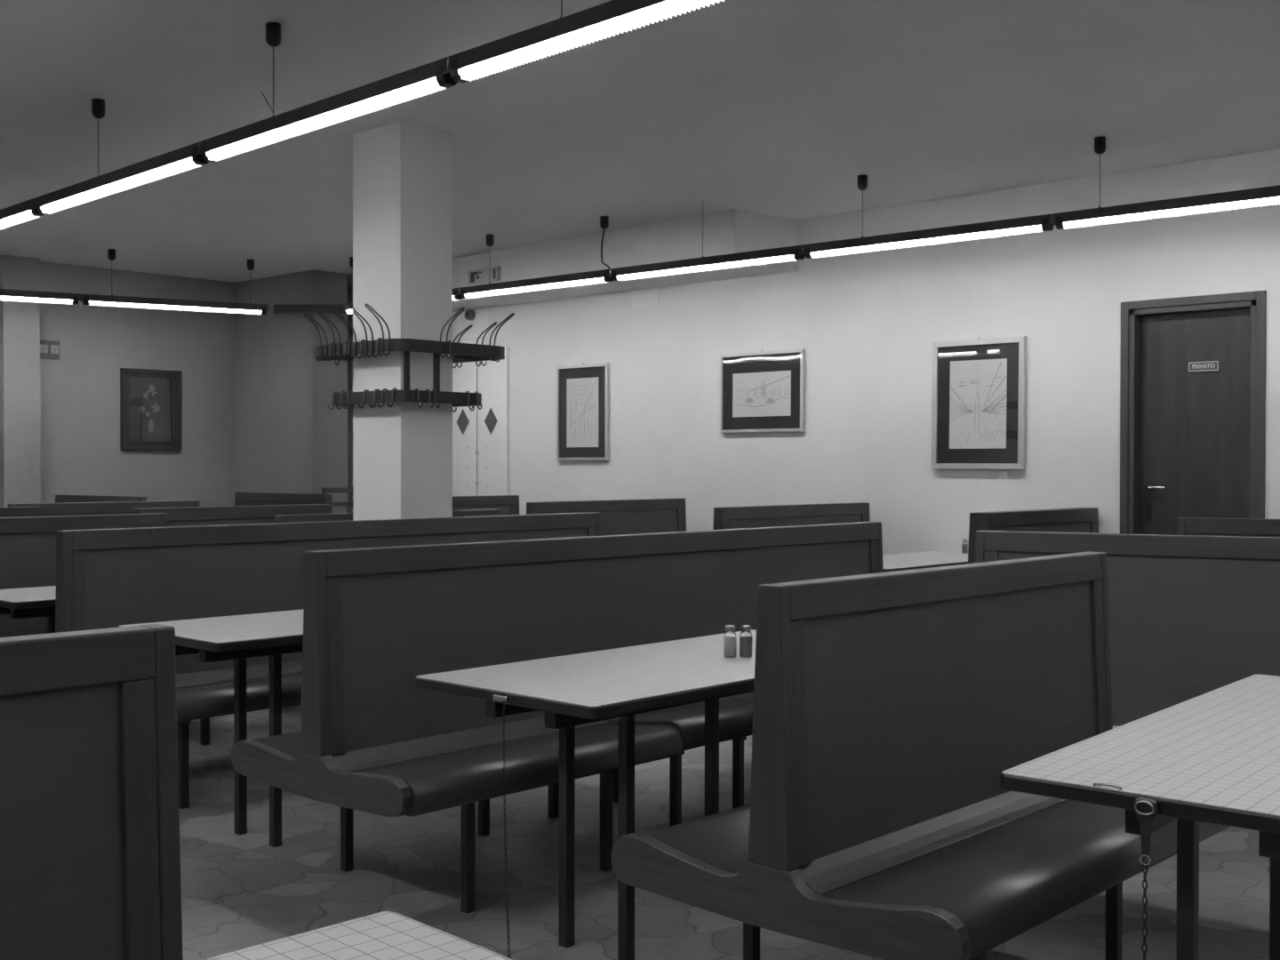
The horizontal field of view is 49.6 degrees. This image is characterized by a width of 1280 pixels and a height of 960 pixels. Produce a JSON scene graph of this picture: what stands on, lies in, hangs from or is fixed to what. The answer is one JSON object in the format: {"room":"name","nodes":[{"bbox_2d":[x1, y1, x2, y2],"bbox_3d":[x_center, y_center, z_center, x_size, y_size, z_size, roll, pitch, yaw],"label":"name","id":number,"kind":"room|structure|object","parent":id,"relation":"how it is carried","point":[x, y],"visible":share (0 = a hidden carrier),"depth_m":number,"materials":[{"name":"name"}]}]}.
{"room":"diner restaurant","nodes":[
{"label":"diner restaurant","id":0,"kind":"room"},
{"bbox_2d":[0,255,39,507],"bbox_3d":[-5.252,-0.348,11.686,0.160,3.055,0.300,1,1,43],"label":"wall","id":1,"kind":"structure","parent":0,"point":[20,321],"depth_m":11.61,"materials":[{"name":"paint"}]},
{"bbox_2d":[39,261,236,506],"bbox_3d":[-7.315,-0.330,9.816,0.300,3.055,11.550,1,1,43],"label":"wall","id":2,"kind":"structure","parent":0,"point":[81,453],"depth_m":12.50,"materials":[{"name":"paint"}]},
{"bbox_2d":[40,339,59,359],"bbox_3d":[-5.102,-1.123,11.935,0.022,0.160,0.190,1,1,43],"label":"exit sign","id":3,"kind":"object","parent":2,"relation":"attached to","point":[49,349],"visible":0.73,"depth_m":11.93,"materials":[{"name":"grey plastic"}]},
{"bbox_2d":[120,368,182,449],"bbox_3d":[-4.454,-0.641,12.618,0.044,0.732,0.576,1,1,43],"label":"flower painting","id":4,"kind":"object","parent":2,"relation":"attached to","point":[150,400],"visible":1,"depth_m":12.62,"materials":[{"name":"black"}]},
{"bbox_2d":[235,269,347,513],"bbox_3d":[-3.275,-0.359,12.965,1.300,3.055,0.370,1,1,43],"label":"wall","id":5,"kind":"structure","parent":0,"point":[289,439],"depth_m":12.64,"materials":[{"name":"paint"}]},
{"bbox_2d":[352,120,452,519],"bbox_3d":[-1.250,-0.294,7.290,0.410,3.055,0.335,1,1,43],"label":"wall column","id":6,"kind":"structure","parent":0,"point":[403,171],"depth_m":7.15,"materials":[{"name":"paint"}]},
{"bbox_2d":[303,303,514,412],"bbox_3d":[-1.196,-0.623,7.377,0.968,0.509,1.021,1,1,43],"label":"coat rack","id":7,"kind":"object","parent":6,"relation":"attached to","point":[461,353],"visible":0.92,"depth_m":7.09,"materials":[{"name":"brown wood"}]},
{"bbox_2d":[0,0,1279,286],"bbox_3d":[-1.404,-1.866,4.478,16.200,0.150,11.850,1,1,43],"label":"ceiling","id":8,"kind":"structure","parent":0,"point":[775,108],"depth_m":6.73,"materials":[{"name":"paint"}]},
{"bbox_2d":[91,98,105,163],"bbox_3d":[-2.589,-1.629,6.615,0.061,0.376,0.062,1,1,43],"label":"hanger","id":9,"kind":"object","parent":8,"relation":"hanging from","point":[98,105],"visible":0.94,"depth_m":6.59,"materials":[{"name":"black plastic"}]},
{"bbox_2d":[0,141,208,229],"bbox_3d":[-3.109,-1.404,7.139,0.069,0.086,3.585,-1,1,-45],"label":"fluorescent light","id":10,"kind":"object","parent":9,"relation":"hanging from","point":[188,157],"depth_m":6.50,"materials":[{"name":"grey"}]},
{"bbox_2d":[30,201,44,216],"bbox_3d":[-3.099,-1.393,7.129,0.068,0.063,0.040,-1,1,-45],"label":"socket","id":11,"kind":"object","parent":10,"relation":"attached to","point":[34,211],"depth_m":7.11,"materials":[{"name":"black plastic"}]},
{"bbox_2d":[36,200,48,214],"bbox_3d":[-3.041,-1.393,7.071,0.068,0.063,0.040,-1,1,-45],"label":"socket","id":12,"kind":"object","parent":10,"relation":"attached to","point":[41,209],"depth_m":7.04,"materials":[{"name":"black plastic"}]},
{"bbox_2d":[191,147,208,165],"bbox_3d":[-1.870,-1.378,5.897,0.068,0.063,0.040,-1,1,-45],"label":"socket","id":13,"kind":"object","parent":10,"relation":"attached to","point":[196,158],"depth_m":5.88,"materials":[{"name":"black plastic"}]},
{"bbox_2d":[107,248,115,295],"bbox_3d":[-4.284,-1.681,11.222,0.061,0.376,0.062,1,1,43],"label":"hanger","id":14,"kind":"object","parent":8,"relation":"hanging from","point":[111,252],"visible":1,"depth_m":11.20,"materials":[{"name":"black plastic"}]},
{"bbox_2d":[0,288,268,314],"bbox_3d":[-4.528,-1.449,11.074,3.093,0.086,0.087,0,1,-30],"label":"fluorescent light","id":15,"kind":"object","parent":14,"relation":"hanging from","point":[262,308],"depth_m":11.29,"materials":[{"name":"grey"}]},
{"bbox_2d":[72,296,78,304],"bbox_3d":[-4.527,-1.439,11.084,0.040,0.063,0.068,0,1,-30],"label":"socket","id":16,"kind":"object","parent":15,"relation":"attached to","point":[75,298],"depth_m":11.06,"materials":[{"name":"black plastic"}]},
{"bbox_2d":[82,296,88,304],"bbox_3d":[-4.456,-1.439,11.125,0.040,0.063,0.068,0,1,-30],"label":"socket","id":17,"kind":"object","parent":15,"relation":"attached to","point":[85,300],"depth_m":11.10,"materials":[{"name":"black plastic"}]},
{"bbox_2d":[261,306,266,314],"bbox_3d":[-3.224,-1.445,11.833,0.040,0.063,0.068,0,1,-30],"label":"socket","id":18,"kind":"object","parent":15,"relation":"attached to","point":[263,308],"depth_m":11.81,"materials":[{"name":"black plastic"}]},
{"bbox_2d":[247,259,254,303],"bbox_3d":[-3.315,-1.686,11.778,0.061,0.376,0.062,1,1,43],"label":"hanger","id":19,"kind":"object","parent":8,"relation":"hanging from","point":[250,262],"visible":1,"depth_m":11.75,"materials":[{"name":"black plastic"}]},
{"bbox_2d":[261,21,281,116],"bbox_3d":[-1.453,-1.615,5.475,0.072,0.376,0.062,1,1,43],"label":"hanger","id":20,"kind":"object","parent":8,"relation":"hanging from","point":[273,29],"visible":0.95,"depth_m":5.45,"materials":[{"name":"black plastic"}]},
{"bbox_2d":[199,56,457,162],"bbox_3d":[-1.232,-1.381,5.256,0.068,0.086,1.720,-1,1,-45],"label":"fluorescent light","id":21,"kind":"object","parent":20,"relation":"hanging from","point":[430,77],"visible":0.98,"depth_m":5.13,"materials":[{"name":"grey"}]},
{"bbox_2d":[200,144,215,162],"bbox_3d":[-1.812,-1.378,5.839,0.068,0.063,0.040,-1,1,-45],"label":"socket","id":22,"kind":"object","parent":21,"relation":"attached to","point":[206,155],"depth_m":5.81,"materials":[{"name":"black plastic"}]},
{"bbox_2d":[435,64,457,87],"bbox_3d":[-0.651,-1.363,4.675,0.068,0.063,0.040,-1,1,-45],"label":"socket","id":23,"kind":"object","parent":21,"relation":"attached to","point":[444,79],"depth_m":4.66,"materials":[{"name":"black plastic"}]},
{"bbox_2d":[349,256,352,302],"bbox_3d":[-2.412,-1.683,11.632,0.061,0.376,0.062,1,1,43],"label":"hanger","id":24,"kind":"object","parent":8,"relation":"hanging from","point":[350,258],"visible":0.4,"depth_m":11.60,"materials":[{"name":"black plastic"}]},
{"bbox_2d":[273,302,352,313],"bbox_3d":[-2.751,-1.452,11.767,0.760,0.092,0.201,0,1,2],"label":"fluorescent light","id":25,"kind":"object","parent":24,"relation":"hanging from","point":[277,308],"depth_m":11.81,"materials":[{"name":"grey"}]},
{"bbox_2d":[485,233,494,283],"bbox_3d":[-1.138,-1.669,10.479,0.061,0.376,0.062,1,1,43],"label":"hanger","id":26,"kind":"object","parent":8,"relation":"hanging from","point":[489,237],"visible":1,"depth_m":10.45,"materials":[{"name":"black plastic"}]},
{"bbox_2d":[458,268,613,298],"bbox_3d":[-0.782,-1.434,10.170,1.571,0.086,0.069,1,1,41],"label":"fluorescent light","id":27,"kind":"object","parent":26,"relation":"hanging from","point":[604,276],"visible":1,"depth_m":10.11,"materials":[{"name":"grey"}]},
{"bbox_2d":[460,289,465,298],"bbox_3d":[-1.345,-1.430,10.662,0.040,0.063,0.068,1,1,41],"label":"socket","id":28,"kind":"object","parent":27,"relation":"attached to","point":[462,292],"depth_m":10.64,"materials":[{"name":"black plastic"}]},
{"bbox_2d":[603,272,613,282],"bbox_3d":[-0.219,-1.418,9.678,0.040,0.063,0.068,1,1,41],"label":"socket","id":29,"kind":"object","parent":27,"relation":"attached to","point":[607,277],"depth_m":9.66,"materials":[{"name":"black plastic"}]},
{"bbox_2d":[560,0,562,17],"bbox_3d":[-0.241,-1.599,4.260,0.061,0.376,0.062,1,1,43],"label":"hanger","id":30,"kind":"object","parent":8,"relation":"hanging from","point":[561,0],"visible":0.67,"depth_m":4.26,"materials":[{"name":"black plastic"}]},
{"bbox_2d":[447,0,724,82],"bbox_3d":[-0.027,-1.366,4.048,0.068,0.086,1.681,-1,1,-45],"label":"fluorescent light","id":31,"kind":"object","parent":30,"relation":"hanging from","point":[608,19],"visible":1,"depth_m":4.22,"materials":[{"name":"grey"}]},
{"bbox_2d":[450,59,468,82],"bbox_3d":[-0.594,-1.363,4.616,0.068,0.063,0.040,-1,1,-45],"label":"socket","id":32,"kind":"object","parent":31,"relation":"attached to","point":[460,75],"depth_m":4.59,"materials":[{"name":"black plastic"}]},
{"bbox_2d":[600,216,610,268],"bbox_3d":[-0.238,-1.657,9.699,0.093,0.380,0.062,0,1,18],"label":"hanger","id":33,"kind":"object","parent":8,"relation":"hanging from","point":[604,220],"visible":1,"depth_m":9.69,"materials":[{"name":"black plastic"}]},
{"bbox_2d":[452,208,797,311],"bbox_3d":[-0.823,-1.682,11.200,4.710,0.365,0.640,1,1,43],"label":"ceiling beam","id":34,"kind":"structure","parent":8,"relation":"attached to","point":[730,231],"depth_m":10.20,"materials":[{"name":"paint"}]},
{"bbox_2d":[452,288,462,300],"bbox_3d":[-1.385,-1.435,10.698,0.109,0.093,0.069,1,1,44],"label":"fluorescent light","id":35,"kind":"object","parent":34,"relation":"hanging from","point":[456,296],"depth_m":10.70,"materials":[{"name":"grey plastic"}]},
{"bbox_2d":[453,290,462,299],"bbox_3d":[-1.405,-1.431,10.717,0.040,0.063,0.068,1,1,44],"label":"socket","id":36,"kind":"object","parent":35,"relation":"attached to","point":[456,296],"depth_m":10.70,"materials":[{"name":"black plastic"}]},
{"bbox_2d":[467,265,500,285],"bbox_3d":[-1.281,-1.673,11.335,0.035,0.116,0.400,-1,1,-44],"label":"exit sign","id":37,"kind":"object","parent":34,"relation":"attached to","point":[492,274],"visible":1,"depth_m":11.30,"materials":[{"name":"grey plastic"}]},
{"bbox_2d":[701,200,703,257],"bbox_3d":[0.413,-1.652,9.134,0.011,0.376,0.011,0,1,-24],"label":"hanger","id":38,"kind":"object","parent":8,"relation":"hanging from","point":[702,201],"visible":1,"depth_m":9.13,"materials":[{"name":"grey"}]},
{"bbox_2d":[610,244,805,280],"bbox_3d":[0.418,-1.421,9.122,1.604,0.086,0.069,1,1,41],"label":"fluorescent light","id":39,"kind":"object","parent":38,"relation":"hanging from","point":[788,253],"visible":1,"depth_m":9.06,"materials":[{"name":"grey"}]},
{"bbox_2d":[612,271,617,280],"bbox_3d":[-0.157,-1.417,9.624,0.040,0.063,0.068,1,1,41],"label":"socket","id":40,"kind":"object","parent":39,"relation":"attached to","point":[614,273],"depth_m":9.60,"materials":[{"name":"black plastic"}]},
{"bbox_2d":[793,248,805,260],"bbox_3d":[0.994,-1.405,8.620,0.040,0.063,0.068,1,1,41],"label":"socket","id":41,"kind":"object","parent":39,"relation":"attached to","point":[798,254],"depth_m":8.60,"materials":[{"name":"black plastic"}]},
{"bbox_2d":[856,174,867,237],"bbox_3d":[1.337,-1.642,8.318,0.061,0.376,0.062,1,1,43],"label":"hanger","id":42,"kind":"object","parent":8,"relation":"hanging from","point":[862,179],"visible":1,"depth_m":8.29,"materials":[{"name":"black plastic"}]},
{"bbox_2d":[802,213,1055,258],"bbox_3d":[1.639,-1.408,8.056,1.625,0.086,0.069,1,1,41],"label":"fluorescent light","id":43,"kind":"object","parent":42,"relation":"hanging from","point":[1038,223],"visible":1,"depth_m":7.99,"materials":[{"name":"grey"}]},
{"bbox_2d":[804,247,813,258],"bbox_3d":[1.056,-1.404,8.566,0.040,0.063,0.068,1,1,41],"label":"socket","id":44,"kind":"object","parent":43,"relation":"attached to","point":[808,251],"depth_m":8.54,"materials":[{"name":"black plastic"}]},
{"bbox_2d":[1040,217,1053,231],"bbox_3d":[2.222,-1.391,7.547,0.040,0.063,0.068,1,1,41],"label":"socket","id":45,"kind":"object","parent":43,"relation":"attached to","point":[1046,223],"depth_m":7.53,"materials":[{"name":"black plastic"}]},
{"bbox_2d":[1094,136,1105,207],"bbox_3d":[2.443,-1.630,7.351,0.061,0.376,0.062,1,1,43],"label":"hanger","id":46,"kind":"object","parent":8,"relation":"hanging from","point":[1100,142],"visible":1,"depth_m":7.33,"materials":[{"name":"black plastic"}]},
{"bbox_2d":[1052,184,1279,230],"bbox_3d":[2.856,-1.395,6.994,1.594,0.086,0.069,1,1,41],"label":"fluorescent light","id":47,"kind":"object","parent":46,"relation":"hanging from","point":[1215,202],"visible":1,"depth_m":7.10,"materials":[{"name":"grey"}]},
{"bbox_2d":[1055,216,1065,230],"bbox_3d":[2.284,-1.391,7.493,0.040,0.063,0.068,1,1,41],"label":"socket","id":48,"kind":"object","parent":47,"relation":"attached to","point":[1060,220],"depth_m":7.47,"materials":[{"name":"black plastic"}]},
{"bbox_2d":[178,704,1270,959],"bbox_3d":[-1.408,1.314,4.513,16.200,0.100,11.850,1,1,43],"label":"floor","id":49,"kind":"structure","parent":0,"point":[239,892],"depth_m":4.33,"materials":[{"name":"grey tile"}]},
{"bbox_2d":[0,506,39,517],"bbox_3d":[-4.104,0.695,7.641,0.922,1.062,1.565,1,1,43],"label":"bench","id":50,"kind":"object","parent":49,"relation":"on","point":[12,511],"visible":0.08,"depth_m":8.10,"materials":[{"name":"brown wood"}]},
{"bbox_2d":[0,512,167,637],"bbox_3d":[-2.985,0.708,6.561,0.922,1.062,1.565,1,1,43],"label":"bench","id":51,"kind":"object","parent":49,"relation":"on","point":[28,544],"visible":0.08,"depth_m":6.62,"materials":[{"name":"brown wood"}]},
{"bbox_2d":[0,624,183,959],"bbox_3d":[-1.280,0.765,1.612,0.922,1.062,1.565,1,1,43],"label":"bench","id":52,"kind":"object","parent":49,"relation":"on","point":[90,847],"visible":1,"depth_m":2.06,"materials":[{"name":"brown wood"}]},
{"bbox_2d":[55,494,147,503],"bbox_3d":[-4.223,0.654,11.287,1.200,1.062,0.519,1,1,36],"label":"bench","id":53,"kind":"object","parent":49,"relation":"on","point":[59,498],"visible":0.09,"depth_m":11.12,"materials":[{"name":"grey wood"}]},
{"bbox_2d":[8,500,199,516],"bbox_3d":[-3.551,0.678,9.242,0.922,1.062,1.300,1,1,43],"label":"bench","id":54,"kind":"object","parent":49,"relation":"on","point":[116,508],"visible":0.07,"depth_m":9.16,"materials":[{"name":"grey wood"}]},
{"bbox_2d":[0,585,209,745],"bbox_3d":[-2.284,0.866,6.382,0.620,0.752,1.450,1,1,43],"label":"dining table","id":55,"kind":"object","parent":49,"relation":"on","point":[25,603],"visible":0.27,"depth_m":5.90,"materials":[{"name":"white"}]},
{"bbox_2d":[117,609,303,847],"bbox_3d":[-1.083,0.881,5.119,0.680,0.752,1.450,1,1,43],"label":"dining table","id":56,"kind":"object","parent":49,"relation":"on","point":[273,635],"visible":0.4,"depth_m":4.76,"materials":[{"name":"grey laminate"}]},
{"bbox_2d":[133,504,331,527],"bbox_3d":[-2.428,0.689,8.364,0.922,1.062,1.300,1,1,43],"label":"bench","id":57,"kind":"object","parent":49,"relation":"on","point":[230,515],"visible":0.04,"depth_m":8.29,"materials":[{"name":"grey wood"}]},
{"bbox_2d":[234,492,332,513],"bbox_3d":[-3.042,0.644,12.394,1.250,1.062,0.519,1,1,37],"label":"bench","id":58,"kind":"object","parent":49,"relation":"on","point":[242,499],"visible":0.14,"depth_m":12.23,"materials":[{"name":"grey wood"}]},
{"bbox_2d":[55,512,600,808],"bbox_3d":[-1.216,0.713,6.300,0.922,1.062,2.880,1,1,43],"label":"bench","id":59,"kind":"object","parent":49,"relation":"on","point":[106,578],"visible":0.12,"depth_m":5.63,"materials":[{"name":"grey wood"}]},
{"bbox_2d":[321,487,352,506],"bbox_3d":[-2.522,0.622,11.264,0.420,1.131,0.400,1,1,43],"label":"chair","id":60,"kind":"object","parent":49,"relation":"on","point":[324,490],"visible":0.15,"depth_m":11.05,"materials":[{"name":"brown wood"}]},
{"bbox_2d":[203,911,512,959],"bbox_3d":[-0.596,0.927,1.006,1.450,0.752,0.681,-1,1,-44],"label":"dining table","id":61,"kind":"object","parent":49,"relation":"on","point":[385,935],"visible":1,"depth_m":1.62,"materials":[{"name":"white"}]},
{"bbox_2d":[274,508,501,705],"bbox_3d":[-1.506,0.706,7.823,0.519,1.062,1.500,1,1,43],"label":"bench","id":62,"kind":"object","parent":49,"relation":"on","point":[340,516],"visible":0.14,"depth_m":7.36,"materials":[{"name":"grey wood"}]},
{"bbox_2d":[452,495,519,515],"bbox_3d":[-1.500,0.661,10.966,0.922,1.062,1.400,1,1,43],"label":"bench","id":63,"kind":"object","parent":49,"relation":"on","point":[508,505],"visible":0.05,"depth_m":11.22,"materials":[{"name":"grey wood"}]},
{"bbox_2d":[231,521,883,912],"bbox_3d":[0.048,0.728,5.104,0.904,1.062,2.950,1,1,43],"label":"bench","id":64,"kind":"object","parent":49,"relation":"on","point":[376,620],"visible":0.56,"depth_m":4.40,"materials":[{"name":"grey wood"}]},
{"bbox_2d":[415,629,756,959],"bbox_3d":[0.138,0.895,3.978,0.680,0.752,1.450,1,1,43],"label":"dining table","id":65,"kind":"object","parent":49,"relation":"on","point":[572,690],"visible":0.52,"depth_m":3.65,"materials":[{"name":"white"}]},
{"bbox_2d":[493,694,511,959],"bbox_3d":[-0.338,0.905,3.418,0.074,0.743,0.018,1,1,43],"label":"hanging chain","id":66,"kind":"object","parent":65,"relation":"hanging from","point":[496,697],"visible":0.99,"depth_m":3.40,"materials":[{"name":"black metal"}]},
{"bbox_2d":[723,624,736,657],"bbox_3d":[0.264,0.472,4.054,0.038,0.093,0.038,1,1,43],"label":"glass shaker","id":67,"kind":"object","parent":65,"relation":"on","point":[730,638],"visible":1,"depth_m":4.04,"materials":[{"name":"white"}]},
{"bbox_2d":[739,624,752,657],"bbox_3d":[0.311,0.472,4.057,0.038,0.093,0.038,1,1,43],"label":"glass shaker","id":68,"kind":"object","parent":65,"relation":"on","point":[746,639],"visible":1,"depth_m":4.04,"materials":[{"name":"white"}]},
{"bbox_2d":[526,498,686,535],"bbox_3d":[-0.213,0.675,9.883,0.922,1.062,1.565,1,1,43],"label":"bench","id":69,"kind":"object","parent":49,"relation":"on","point":[650,516],"visible":0.15,"depth_m":9.98,"materials":[{"name":"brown wood"}]},
{"bbox_2d":[712,502,870,529],"bbox_3d":[0.994,0.689,8.802,0.922,1.062,1.565,1,1,43],"label":"bench","id":70,"kind":"object","parent":49,"relation":"on","point":[750,516],"visible":0.12,"depth_m":8.69,"materials":[{"name":"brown wood"}]},
{"bbox_2d":[610,552,1230,959],"bbox_3d":[0.803,0.747,3.481,0.922,1.062,1.565,1,1,43],"label":"bench","id":71,"kind":"object","parent":49,"relation":"on","point":[891,708],"visible":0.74,"depth_m":3.15,"materials":[{"name":"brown wood"}]},
{"bbox_2d":[882,551,967,572],"bbox_3d":[1.631,0.850,8.293,0.680,0.752,1.550,1,1,43],"label":"dining table","id":72,"kind":"object","parent":49,"relation":"on","point":[925,559],"visible":0.16,"depth_m":8.17,"materials":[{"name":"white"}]},
{"bbox_2d":[961,538,967,553],"bbox_3d":[2.074,0.421,8.826,0.038,0.093,0.038,1,1,43],"label":"glass shaker","id":73,"kind":"object","parent":72,"relation":"on","point":[964,546],"visible":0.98,"depth_m":8.81,"materials":[{"name":"white"}]},
{"bbox_2d":[968,507,1098,563],"bbox_3d":[2.248,0.701,7.831,0.922,1.062,1.330,1,1,43],"label":"bench","id":74,"kind":"object","parent":49,"relation":"on","point":[1070,519],"visible":0.12,"depth_m":7.71,"materials":[{"name":"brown wood"}]},
{"bbox_2d":[975,530,1279,726],"bbox_3d":[2.088,0.730,5.176,1.560,1.062,0.519,0,1,28],"label":"bench","id":75,"kind":"object","parent":49,"relation":"on","point":[1190,616],"visible":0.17,"depth_m":4.99,"materials":[{"name":"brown wood"}]},
{"bbox_2d":[1000,674,1279,959],"bbox_3d":[1.418,0.908,2.922,0.680,0.752,1.570,1,1,40],"label":"dining table","id":76,"kind":"object","parent":49,"relation":"on","point":[1213,756],"visible":0.91,"depth_m":2.64,"materials":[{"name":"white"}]},
{"bbox_2d":[1092,782,1122,790],"bbox_3d":[0.814,0.532,2.407,0.053,0.008,0.011,1,1,40],"label":"clip","id":77,"kind":"object","parent":76,"relation":"on","point":[1094,784],"visible":1,"depth_m":2.41,"materials":[{"name":"silver metal"}]},
{"bbox_2d":[1133,798,1158,959],"bbox_3d":[0.859,0.680,2.350,0.042,0.277,0.016,1,1,40],"label":"hanging chain","id":78,"kind":"object","parent":76,"relation":"hanging from","point":[1146,810],"visible":1,"depth_m":2.35,"materials":[{"name":"grey metal"}]},
{"bbox_2d":[1176,517,1279,536],"bbox_3d":[3.406,0.716,6.567,1.560,1.062,0.519,0,1,28],"label":"bench","id":79,"kind":"object","parent":49,"relation":"on","point":[1205,526],"visible":0.16,"depth_m":6.61,"materials":[{"name":"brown wood"}]},
{"bbox_2d":[347,148,1279,554],"bbox_3d":[2.538,-0.305,8.714,16.200,3.055,0.300,1,1,43],"label":"wall","id":80,"kind":"structure","parent":0,"point":[867,324],"depth_m":9.27,"materials":[{"name":"paint"}]},
{"bbox_2d":[461,338,480,344],"bbox_3d":[-1.498,-1.197,12.270,0.270,0.090,0.006,1,1,43],"label":"wall plate","id":81,"kind":"object","parent":80,"relation":"attached to","point":[471,341],"visible":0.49,"depth_m":12.25,"materials":[{"name":"white paint"}]},
{"bbox_2d":[456,307,488,338],"bbox_3d":[-1.500,-1.472,12.230,0.430,0.420,0.064,1,1,43],"label":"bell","id":82,"kind":"object","parent":80,"relation":"attached to","point":[478,317],"visible":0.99,"depth_m":12.22,"materials":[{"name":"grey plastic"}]},
{"bbox_2d":[452,346,509,495],"bbox_3d":[-1.430,0.011,12.203,0.804,2.335,0.028,1,1,43],"label":"double door","id":83,"kind":"structure","parent":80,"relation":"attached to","point":[480,437],"depth_m":12.14,"materials":[{"name":"white paint"}]},
{"bbox_2d":[556,362,609,460],"bbox_3d":[-0.470,-0.559,11.295,0.590,0.800,0.029,1,1,43],"label":"framed drawing","id":84,"kind":"object","parent":80,"relation":"attached to","point":[582,390],"visible":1,"depth_m":11.29,"materials":[{"name":"white paper"}]},
{"bbox_2d":[719,349,805,432],"bbox_3d":[0.879,-0.647,10.030,0.759,0.601,0.029,1,0,43],"label":"framed drawing","id":85,"kind":"object","parent":80,"relation":"attached to","point":[761,391],"visible":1,"depth_m":10.01,"materials":[{"name":"silver metal"}]},
{"bbox_2d":[931,336,1026,469],"bbox_3d":[2.156,-0.493,8.833,0.652,0.847,0.030,1,0,43],"label":"framed drawing","id":86,"kind":"object","parent":80,"relation":"attached to","point":[979,398],"visible":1,"depth_m":8.82,"materials":[{"name":"white paper"}]},
{"bbox_2d":[1120,290,1266,535],"bbox_3d":[3.189,0.091,7.967,0.824,2.281,0.137,1,1,43],"label":"door","id":87,"kind":"structure","parent":80,"relation":"in","point":[1193,444],"depth_m":8.00,"materials":[{"name":"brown wood"}]},
{"bbox_2d":[1188,360,1219,372],"bbox_3d":[3.237,-0.652,7.946,0.176,0.058,0.010,1,1,43],"label":"door sign","id":88,"kind":"object","parent":87,"relation":"attached to","point":[1206,365],"visible":1,"depth_m":7.94,"materials":[{"name":"grey plastic"}]},
{"bbox_2d":[1175,181,1244,217],"bbox_3d":[3.228,-1.590,7.847,0.390,0.155,0.006,1,1,43],"label":"wall plate","id":89,"kind":"object","parent":80,"relation":"attached to","point":[1236,186],"visible":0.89,"depth_m":7.84,"materials":[{"name":"white paint"}]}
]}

